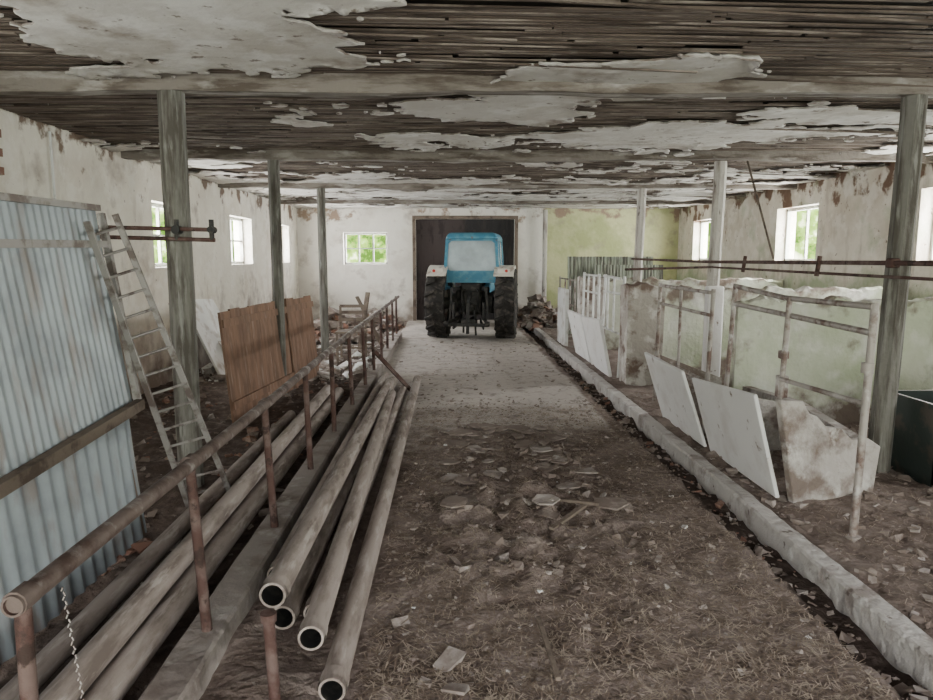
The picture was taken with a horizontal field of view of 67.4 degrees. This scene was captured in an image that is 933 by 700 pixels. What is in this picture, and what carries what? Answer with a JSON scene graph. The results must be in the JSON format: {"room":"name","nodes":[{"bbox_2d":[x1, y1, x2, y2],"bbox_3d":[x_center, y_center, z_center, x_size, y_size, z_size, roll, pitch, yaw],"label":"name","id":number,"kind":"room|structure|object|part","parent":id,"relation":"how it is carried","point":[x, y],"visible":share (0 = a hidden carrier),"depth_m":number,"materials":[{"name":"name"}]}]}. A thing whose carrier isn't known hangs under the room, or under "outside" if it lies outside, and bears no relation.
{"room":"farm building","nodes":[
{"label":"farm building","id":0,"kind":"room"},
{"bbox_2d":[0,108,298,398],"bbox_3d":[-4.175,-0.710,7.541,0.350,3.300,21.350,0,8,-1],"label":"wall","id":1,"kind":"structure","parent":0,"point":[84,172],"depth_m":8.86,"materials":[{"name":"white paint"}]},
{"bbox_2d":[0,129,4,174],"bbox_3d":[-3.942,-1.474,5.626,0.058,0.695,0.861,0,8,-1],"label":"brickwork","id":2,"kind":"object","parent":1,"relation":"attached to","point":[1,149],"visible":0.35,"depth_m":5.91,"materials":[{"name":"brick"}]},
{"bbox_2d":[152,203,166,266],"bbox_3d":[-4.258,-1.584,9.692,0.060,0.860,1.350,0,8,-1],"label":"window","id":3,"kind":"structure","parent":1,"relation":"in","point":[156,206],"depth_m":9.66,"materials":[{"name":"paint"}]},
{"bbox_2d":[230,217,243,263],"bbox_3d":[-4.343,-2.017,12.912,0.060,0.860,1.350,0,8,-1],"label":"window","id":4,"kind":"structure","parent":1,"relation":"in","point":[240,240],"depth_m":13.48,"materials":[{"name":"paint"}]},
{"bbox_2d":[0,320,932,699],"bbox_3d":[0.855,0.640,7.618,9.740,0.277,21.680,0,8,-1],"label":"floor","id":5,"kind":"structure","parent":0,"point":[241,673],"depth_m":3.92,"materials":[{"name":"soil"}]},
{"bbox_2d":[0,192,146,665],"bbox_3d":[-2.029,0.328,2.755,0.239,1.978,3.082,0,8,-1],"label":"panel","id":6,"kind":"object","parent":5,"relation":"on","point":[67,459],"visible":0.91,"depth_m":3.48,"materials":[{"name":"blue metal"}]},
{"bbox_2d":[0,410,295,699],"bbox_3d":[-1.720,0.979,4.729,0.109,0.109,4.800,0,8,-1],"label":"pipe","id":7,"kind":"object","parent":5,"relation":"on","point":[56,652],"visible":0.87,"depth_m":3.39,"materials":[{"name":"metal"}]},
{"bbox_2d":[83,213,230,508],"bbox_3d":[-1.951,0.126,4.433,0.226,1.942,0.931,5,9,32],"label":"ladder","id":8,"kind":"object","parent":5,"relation":"on","point":[88,226],"visible":0.93,"depth_m":4.37,"materials":[{"name":"wood"}]},
{"bbox_2d":[157,89,204,488],"bbox_3d":[-2.051,-0.387,5.041,0.170,2.825,0.167,0,8,-1],"label":"wooden post","id":9,"kind":"object","parent":5,"relation":"on","point":[170,103],"visible":0.88,"depth_m":4.95,"materials":[{"name":"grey wood"}]},
{"bbox_2d":[98,219,216,241],"bbox_3d":[-2.413,-0.826,4.852,1.334,0.154,0.080,0,8,-1],"label":"pipe","id":10,"kind":"object","parent":9,"relation":"attached to","point":[175,229],"visible":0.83,"depth_m":4.84,"materials":[{"name":"metal"}]},
{"bbox_2d":[195,299,224,374],"bbox_3d":[-3.533,-0.269,10.518,0.844,1.093,1.902,0,8,-1],"label":"board","id":11,"kind":"object","parent":5,"relation":"on","point":[208,331],"visible":0.36,"depth_m":10.00,"materials":[{"name":"paint"}]},
{"bbox_2d":[79,387,343,699],"bbox_3d":[-1.399,0.914,5.082,0.131,0.155,6.501,0,8,-2],"label":"pipe","id":12,"kind":"object","parent":5,"relation":"on","point":[124,669],"visible":0.84,"depth_m":3.19,"materials":[{"name":"metal"}]},
{"bbox_2d":[39,385,329,699],"bbox_3d":[-1.458,0.812,5.016,0.120,0.145,5.801,0,8,-2],"label":"pipe","id":13,"kind":"object","parent":12,"relation":"on","point":[93,658],"visible":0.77,"depth_m":3.01,"materials":[{"name":"metal"}]},
{"bbox_2d":[101,351,371,583],"bbox_3d":[-2.594,0.658,7.860,2.506,0.187,8.584,0,8,-1],"label":"litter","id":14,"kind":"object","parent":5,"relation":"on","point":[139,547],"visible":0.23,"depth_m":6.41,"materials":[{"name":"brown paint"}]},
{"bbox_2d":[217,295,319,422],"bbox_3d":[-2.263,-0.026,8.444,0.156,1.144,2.971,1,8,5],"label":"board panel","id":15,"kind":"object","parent":5,"relation":"on","point":[253,364],"visible":0.77,"depth_m":7.89,"materials":[{"name":"brown wood"}]},
{"bbox_2d":[138,332,401,699],"bbox_3d":[-1.166,0.936,5.747,0.172,0.315,17.200,0,8,-1],"label":"curb","id":16,"kind":"object","parent":5,"relation":"on","point":[186,673],"visible":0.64,"depth_m":3.38,"materials":[{"name":"concrete"}]},
{"bbox_2d":[0,295,399,699],"bbox_3d":[-1.225,0.127,7.898,0.092,0.787,12.520,0,8,-1],"label":"pipe railing","id":17,"kind":"object","parent":16,"relation":"on","point":[17,604],"visible":0.85,"depth_m":2.80,"materials":[{"name":"metal"}]},
{"bbox_2d":[61,587,84,699],"bbox_3d":[-1.010,0.985,1.862,0.083,0.749,0.004,0,8,-1],"label":"hanging chain","id":18,"kind":"object","parent":17,"relation":"hanging from","point":[66,603],"visible":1,"depth_m":1.83,"materials":[{"name":"grey metal"}]},
{"bbox_2d":[260,609,280,699],"bbox_3d":[-0.716,1.149,2.571,0.078,0.382,0.058,7,10,43],"label":"pipe stub","id":19,"kind":"object","parent":5,"relation":"on","point":[268,617],"visible":1,"depth_m":2.55,"materials":[{"name":"metal"}]},
{"bbox_2d":[267,160,286,394],"bbox_3d":[-2.282,-0.846,8.456,0.134,2.825,0.132,0,8,-1],"label":"wooden post","id":20,"kind":"object","parent":5,"relation":"on","point":[274,194],"visible":0.8,"depth_m":8.36,"materials":[{"name":"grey wood"}]},
{"bbox_2d":[199,326,394,381],"bbox_3d":[-2.734,-0.104,13.503,2.673,0.339,8.017,0,8,-1],"label":"litter","id":21,"kind":"object","parent":5,"relation":"on","point":[357,365],"visible":0.09,"depth_m":10.35,"materials":[{"name":"white paint"}]},
{"bbox_2d":[317,188,328,351],"bbox_3d":[-2.433,-1.304,11.872,0.134,2.825,0.132,0,8,-1],"label":"wooden post","id":22,"kind":"object","parent":5,"relation":"on","point":[321,210],"visible":0.94,"depth_m":11.81,"materials":[{"name":"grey wood"}]},
{"bbox_2d":[267,372,388,576],"bbox_3d":[-1.011,0.723,6.379,0.114,0.110,5.900,0,8,-1],"label":"pipe","id":23,"kind":"object","parent":5,"relation":"on","point":[384,375],"visible":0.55,"depth_m":5.40,"materials":[{"name":"metal"}]},
{"bbox_2d":[272,376,397,629],"bbox_3d":[-0.868,0.780,5.986,0.120,0.120,5.900,0,8,-1],"label":"pipe","id":24,"kind":"object","parent":5,"relation":"on","point":[288,612],"visible":0.44,"depth_m":3.60,"materials":[{"name":"metal"}]},
{"bbox_2d":[259,378,394,607],"bbox_3d":[-0.860,0.697,5.647,0.120,0.224,5.552,0,8,-1],"label":"pipe","id":25,"kind":"object","parent":24,"relation":"on","point":[274,592],"visible":0.98,"depth_m":3.66,"materials":[{"name":"metal"}]},
{"bbox_2d":[313,306,379,344],"bbox_3d":[-2.769,-0.542,14.477,1.983,0.737,2.481,0,8,-1],"label":"rubble pile","id":26,"kind":"object","parent":5,"relation":"on","point":[333,314],"visible":0.44,"depth_m":13.99,"materials":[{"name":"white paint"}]},
{"bbox_2d":[317,292,384,350],"bbox_3d":[-2.169,-0.505,12.600,0.580,1.061,1.421,8,11,44],"label":"planks","id":27,"kind":"object","parent":5,"relation":"on","point":[367,294],"visible":0.36,"depth_m":12.63,"materials":[{"name":"wood"}]},
{"bbox_2d":[335,304,367,364],"bbox_3d":[-1.843,-0.256,11.221,0.460,0.920,0.460,0,8,-1],"label":"wooden chair","id":28,"kind":"object","parent":5,"relation":"on","point":[340,331],"visible":0.68,"depth_m":11.36,"materials":[{"name":"brown wood"}]},
{"bbox_2d":[303,386,406,616],"bbox_3d":[-0.716,0.826,5.719,0.109,0.109,5.250,0,8,-1],"label":"pipe","id":29,"kind":"object","parent":5,"relation":"on","point":[398,401],"visible":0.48,"depth_m":5.93,"materials":[{"name":"metal"}]},
{"bbox_2d":[297,389,395,650],"bbox_3d":[-0.712,0.788,5.194,0.109,0.154,5.082,0,8,-3],"label":"pipe","id":30,"kind":"object","parent":29,"relation":"on","point":[312,632],"visible":0.98,"depth_m":3.41,"materials":[{"name":"metal"}]},
{"bbox_2d":[318,375,420,699],"bbox_3d":[-0.562,0.812,5.787,0.109,0.110,6.520,0,8,-1],"label":"pipe","id":31,"kind":"object","parent":5,"relation":"on","point":[333,683],"visible":1,"depth_m":3.33,"materials":[{"name":"metal"}]},
{"bbox_2d":[351,308,405,329],"bbox_3d":[-2.223,-0.731,16.396,1.779,0.536,1.748,6,10,39],"label":"rubble pile","id":32,"kind":"object","parent":5,"relation":"on","point":[371,311],"visible":0.36,"depth_m":16.04,"materials":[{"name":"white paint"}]},
{"bbox_2d":[373,350,410,390],"bbox_3d":[-0.855,0.270,8.315,0.536,0.577,0.050,-5,9,-31],"label":"batten","id":33,"kind":"object","parent":5,"relation":"on","point":[375,352],"visible":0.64,"depth_m":8.27,"materials":[{"name":"wood"}]},
{"bbox_2d":[424,232,517,337],"bbox_3d":[0.240,-1.424,15.126,1.775,2.134,3.760,1,8,7],"label":"tractor","id":34,"kind":"object","parent":5,"relation":"on","point":[475,261],"visible":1,"depth_m":13.94,"materials":[{"name":"metal"}]},
{"bbox_3d":[0.180,-1.977,14.570,1.062,0.621,1.215,1,8,7],"label":"cab glass","id":35,"kind":"part","parent":34,"relation":"part of","materials":[{"name":"white glass"}]},
{"bbox_2d":[438,422,628,525],"bbox_3d":[0.400,0.860,5.552,1.276,0.135,2.630,0,8,-1],"label":"rubble","id":36,"kind":"object","parent":5,"relation":"on","point":[453,501],"visible":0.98,"depth_m":5.37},
{"bbox_2d":[516,294,557,331],"bbox_3d":[1.734,-0.907,16.652,1.469,0.876,1.905,0,8,-1],"label":"rubble pile","id":37,"kind":"object","parent":5,"relation":"on","point":[537,310],"visible":0.84,"depth_m":16.23,"materials":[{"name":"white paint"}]},
{"bbox_2d":[487,468,598,680],"bbox_3d":[0.524,1.056,4.046,0.658,0.085,2.710,0,8,-1],"label":"scrap","id":38,"kind":"object","parent":5,"relation":"on","point":[584,503],"visible":0.93,"depth_m":4.09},
{"bbox_2d":[557,287,568,345],"bbox_3d":[1.808,-0.629,13.135,0.060,1.050,0.900,0,8,-1],"label":"board","id":39,"kind":"object","parent":5,"relation":"on","point":[563,294],"visible":0.93,"depth_m":12.98,"materials":[{"name":"paint"}]},
{"bbox_2d":[559,276,575,345],"bbox_3d":[1.992,-0.797,13.824,0.069,1.260,1.740,0,8,-1],"label":"gate","id":40,"kind":"object","parent":5,"relation":"on","point":[560,277],"visible":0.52,"depth_m":13.47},
{"bbox_2d":[567,310,590,361],"bbox_3d":[1.824,-0.240,11.321,0.201,0.736,1.199,0,8,-1],"label":"slab","id":41,"kind":"object","parent":5,"relation":"on","point":[575,319],"visible":0.86,"depth_m":11.24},
{"bbox_2d":[582,272,600,318],"bbox_3d":[2.007,-0.539,11.336,0.056,1.410,1.340,0,8,-1],"label":"gate","id":42,"kind":"object","parent":5,"relation":"on","point":[584,273],"visible":0.62,"depth_m":11.10,"materials":[{"name":"white paint"}]},
{"bbox_2d":[582,316,611,376],"bbox_3d":[1.858,-0.092,10.030,0.201,0.785,1.199,0,8,-1],"label":"slab","id":43,"kind":"object","parent":5,"relation":"on","point":[593,327],"visible":1,"depth_m":9.85,"materials":[{"name":"white concrete"}]},
{"bbox_2d":[602,274,625,377],"bbox_3d":[2.066,-0.353,9.949,0.088,1.411,1.140,0,8,-1],"label":"gate","id":44,"kind":"object","parent":5,"relation":"on","point":[606,277],"visible":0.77,"depth_m":9.99,"materials":[{"name":"white paint"}]},
{"bbox_2d":[567,256,662,333],"bbox_3d":[3.116,-1.144,14.675,1.977,1.623,0.579,-1,8,-11],"label":"sheets","id":45,"kind":"object","parent":5,"relation":"on","point":[612,266],"visible":0.21,"depth_m":14.69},
{"bbox_2d":[633,188,646,281],"bbox_3d":[2.940,-1.323,12.011,0.194,2.825,0.143,0,8,-1],"label":"wooden post","id":46,"kind":"object","parent":5,"relation":"on","point":[641,193],"visible":0.55,"depth_m":11.87,"materials":[{"name":"grey wood"}]},
{"bbox_2d":[625,256,932,280],"bbox_3d":[2.717,-0.919,7.482,1.701,0.175,8.935,-1,8,-9],"label":"pipe","id":47,"kind":"object","parent":46,"relation":"attached to","point":[890,262],"visible":1,"depth_m":5.98,"materials":[{"name":"metal"}]},
{"bbox_2d":[350,341,932,699],"bbox_3d":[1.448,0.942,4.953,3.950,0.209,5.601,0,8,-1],"label":"debris","id":48,"kind":"object","parent":5,"relation":"on","point":[415,599],"visible":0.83,"depth_m":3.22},
{"bbox_2d":[619,281,665,385],"bbox_3d":[2.251,-0.164,9.022,0.489,1.443,0.351,0,8,-1],"label":"pier","id":49,"kind":"object","parent":5,"relation":"on","point":[638,300],"depth_m":8.85,"materials":[{"name":"grey concrete"}]},
{"bbox_2d":[644,352,706,446],"bbox_3d":[1.942,0.431,6.585,0.214,0.663,1.267,0,8,-1],"label":"slab","id":50,"kind":"object","parent":5,"relation":"on","point":[676,403],"visible":0.94,"depth_m":6.47,"materials":[{"name":"white concrete"}]},
{"bbox_2d":[652,282,715,435],"bbox_3d":[2.153,0.046,7.053,0.067,1.391,1.590,0,8,-1],"label":"gate","id":51,"kind":"object","parent":5,"relation":"on","point":[712,292],"visible":0.73,"depth_m":6.88,"materials":[{"name":"grey metal"}]},
{"bbox_2d":[605,276,782,349],"bbox_3d":[4.002,-0.597,12.389,3.129,1.405,0.174,0,8,-1],"label":"stall partition","id":52,"kind":"object","parent":5,"relation":"on","point":[612,339],"visible":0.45,"depth_m":12.25,"materials":[{"name":"white paint"}]},
{"bbox_2d":[701,286,723,376],"bbox_3d":[2.999,-0.118,8.542,0.200,1.320,0.120,0,8,-1],"label":"post","id":53,"kind":"object","parent":5,"relation":"on","point":[719,300],"visible":0.52,"depth_m":8.48,"materials":[{"name":"white wood"}]},
{"bbox_2d":[701,161,727,368],"bbox_3d":[3.030,-0.864,8.593,0.194,2.825,0.143,0,8,-1],"label":"wooden post","id":54,"kind":"object","parent":5,"relation":"on","point":[720,167],"visible":0.51,"depth_m":8.45,"materials":[{"name":"white wood"}]},
{"bbox_2d":[531,328,932,693],"bbox_3d":[1.817,0.771,7.217,0.134,0.250,20.000,0,8,-1],"label":"curb","id":55,"kind":"object","parent":5,"relation":"on","point":[901,642],"visible":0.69,"depth_m":3.92,"materials":[{"name":"concrete"}]},
{"bbox_2d":[692,378,778,497],"bbox_3d":[2.006,0.582,5.304,0.196,0.702,1.248,0,8,-1],"label":"slab","id":56,"kind":"object","parent":5,"relation":"on","point":[732,420],"depth_m":5.15,"materials":[{"name":"white concrete"}]},
{"bbox_2d":[542,347,932,699],"bbox_3d":[1.625,0.697,7.731,0.264,0.158,10.976,0,8,-1],"label":"litter","id":57,"kind":"object","parent":5,"relation":"on","point":[902,689],"visible":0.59,"depth_m":4.03,"materials":[{"name":"white paint"}]},
{"bbox_2d":[659,354,857,450],"bbox_3d":[2.380,0.542,6.066,0.790,0.710,2.250,0,8,-1],"label":"concrete manger","id":58,"kind":"object","parent":5,"relation":"on","point":[766,399],"visible":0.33,"depth_m":5.90,"materials":[{"name":"grey concrete"}]},
{"bbox_2d":[662,284,882,381],"bbox_3d":[4.075,-0.154,9.119,3.155,1.397,0.174,0,8,-1],"label":"stall partition","id":59,"kind":"object","parent":5,"relation":"on","point":[692,324],"visible":0.3,"depth_m":8.99,"materials":[{"name":"white paint"}]},
{"bbox_2d":[724,283,879,536],"bbox_3d":[2.268,0.297,4.969,0.174,1.454,2.092,0,8,-1],"label":"metal frame","id":60,"kind":"object","parent":5,"relation":"on","point":[782,381],"visible":0.91,"depth_m":4.34,"materials":[{"name":"grey metal"}]},
{"bbox_2d":[690,425,932,628],"bbox_3d":[3.323,1.000,4.750,2.747,0.142,4.264,0,8,-1],"label":"litter","id":61,"kind":"object","parent":5,"relation":"on","point":[914,616],"visible":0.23,"depth_m":4.30,"materials":[{"name":"white paint"}]},
{"bbox_2d":[775,399,879,502],"bbox_3d":[2.424,0.658,4.706,0.804,0.702,0.090,-2,8,-15],"label":"slab","id":62,"kind":"object","parent":5,"relation":"on","point":[819,460],"visible":0.91,"depth_m":4.66,"materials":[{"name":"grey concrete"}]},
{"bbox_2d":[729,295,932,422],"bbox_3d":[4.159,0.147,6.941,3.098,1.380,0.174,0,8,-1],"label":"wall","id":63,"kind":"structure","parent":5,"relation":"on","point":[823,357],"depth_m":6.83,"materials":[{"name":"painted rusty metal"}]},
{"bbox_2d":[868,94,927,472],"bbox_3d":[3.170,-0.405,5.176,0.208,2.825,0.159,0,8,-1],"label":"wooden post","id":64,"kind":"object","parent":5,"relation":"on","point":[913,108],"visible":0.85,"depth_m":5.11,"materials":[{"name":"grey wood"}]},
{"bbox_2d":[891,390,932,486],"bbox_3d":[3.762,0.644,5.270,0.910,0.620,0.625,0,8,-1],"label":"trough","id":65,"kind":"object","parent":5,"relation":"on","point":[912,449],"visible":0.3,"depth_m":5.21,"materials":[{"name":"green metal"}]},
{"bbox_2d":[0,0,932,177],"bbox_3d":[0.853,-2.345,7.278,10.400,0.090,21.700,0,8,-1],"label":"ceiling","id":66,"kind":"structure","parent":0,"point":[455,2],"depth_m":4.07,"materials":[{"name":"brown wood"}]},
{"bbox_2d":[0,65,932,98],"bbox_3d":[0.916,-1.879,4.920,9.700,0.204,0.172,0,8,-1],"label":"ceiling beam","id":67,"kind":"structure","parent":66,"relation":"attached to","point":[13,83],"depth_m":4.84,"materials":[{"name":"white paint"}]},
{"bbox_2d":[0,0,932,207],"bbox_3d":[0.788,-2.523,9.794,9.664,0.116,15.952,0,8,-1],"label":"ceiling lath","id":68,"kind":"structure","parent":66,"relation":"attached to","point":[804,56],"depth_m":4.69,"materials":[{"name":"brown wood"}]},
{"bbox_2d":[0,0,932,209],"bbox_3d":[0.785,-2.513,9.774,9.703,0.078,16.006,0,8,-1],"label":"plaster","id":69,"kind":"object","parent":68,"relation":"attached to","point":[252,37],"depth_m":5.44,"materials":[{"name":"grey paint"}]},
{"bbox_2d":[281,198,711,204],"bbox_3d":[0.645,-3.254,15.172,9.700,0.209,0.180,0,8,-1],"label":"ceiling beam","id":70,"kind":"structure","parent":66,"relation":"attached to","point":[298,200],"depth_m":15.11,"materials":[{"name":"grey wood"}]},
{"bbox_2d":[218,180,796,190],"bbox_3d":[0.736,-2.788,11.754,9.700,0.223,0.172,0,8,-1],"label":"ceiling beam","id":71,"kind":"structure","parent":66,"relation":"attached to","point":[704,185],"depth_m":11.70,"materials":[{"name":"white paint"}]},
{"bbox_2d":[121,147,932,163],"bbox_3d":[0.826,-2.337,8.342,9.700,0.209,0.178,0,8,-1],"label":"ceiling beam","id":72,"kind":"structure","parent":66,"relation":"attached to","point":[449,156],"depth_m":8.28,"materials":[{"name":"grey wood"}]},
{"bbox_2d":[297,206,679,321],"bbox_3d":[0.574,-2.125,18.074,9.700,3.300,0.350,0,8,-1],"label":"wall","id":73,"kind":"structure","parent":0,"point":[570,232],"depth_m":17.84,"materials":[{"name":"white paint"}]},
{"bbox_2d":[344,233,387,263],"bbox_3d":[-2.570,-2.600,17.932,1.110,0.800,0.060,0,8,-1],"label":"window","id":74,"kind":"structure","parent":73,"relation":"in","point":[345,234],"depth_m":17.91,"materials":[{"name":"paint"}]},
{"bbox_2d":[416,219,464,319],"bbox_3d":[-0.666,-2.063,18.065,1.260,2.580,0.080,0,8,-1],"label":"door","id":75,"kind":"structure","parent":73,"relation":"in","point":[431,234],"depth_m":17.96,"materials":[{"name":"brown wood"}]},
{"bbox_2d":[412,216,517,320],"bbox_3d":[-0.032,-2.080,17.893,2.680,2.660,0.090,0,8,-1],"label":"trim","id":76,"kind":"structure","parent":73,"relation":"attached to","point":[414,218],"depth_m":17.73,"materials":[{"name":"brown wood"}]},
{"bbox_2d":[465,219,513,319],"bbox_3d":[0.594,-2.068,18.098,1.260,2.580,0.080,0,8,-1],"label":"door","id":77,"kind":"structure","parent":73,"relation":"in","point":[504,228],"depth_m":17.95,"materials":[{"name":"brown wood"}]},
{"bbox_2d":[542,210,547,295],"bbox_3d":[1.982,-2.111,17.785,0.111,2.850,0.111,3,8,21],"label":"trim","id":78,"kind":"structure","parent":73,"relation":"attached to","point":[545,212],"depth_m":17.70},
{"bbox_2d":[577,276,606,334],"bbox_3d":[2.201,-0.602,12.343,0.463,1.426,0.310,0,8,-1],"label":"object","id":79,"kind":"object","parent":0,"point":[579,279],"depth_m":12.16,"materials":[{"name":"white wood"}]},
{"bbox_2d":[746,161,773,258],"bbox_3d":[3.194,-1.575,7.630,0.026,1.149,1.517,1,8,10],"label":"leaning pole","id":80,"kind":"object","parent":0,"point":[748,164],"visible":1,"depth_m":7.56,"materials":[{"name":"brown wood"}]},
{"bbox_2d":[677,162,932,299],"bbox_3d":[5.872,-0.745,7.802,0.350,3.300,21.350,0,8,-1],"label":"wall","id":81,"kind":"structure","parent":0,"point":[854,207],"depth_m":10.96,"materials":[{"name":"beige paint"}]},
{"bbox_2d":[699,220,710,259],"bbox_3d":[5.674,-2.539,16.160,0.060,0.930,1.400,0,8,-1],"label":"window","id":82,"kind":"structure","parent":81,"relation":"in","point":[705,221],"depth_m":16.79,"materials":[{"name":"paint"}]},
{"bbox_2d":[784,205,817,260],"bbox_3d":[5.786,-1.967,11.900,0.060,0.930,1.400,0,8,-1],"label":"window","id":83,"kind":"structure","parent":81,"relation":"in","point":[788,217],"depth_m":12.16,"materials":[{"name":"paint"}]},
{"bbox_2d":[929,220,932,259],"bbox_3d":[5.888,-1.451,8.060,0.060,0.930,1.450,0,8,-1],"label":"window","id":84,"kind":"structure","parent":81,"relation":"in","point":[931,243],"depth_m":8.79,"materials":[{"name":"paint"}]}
]}

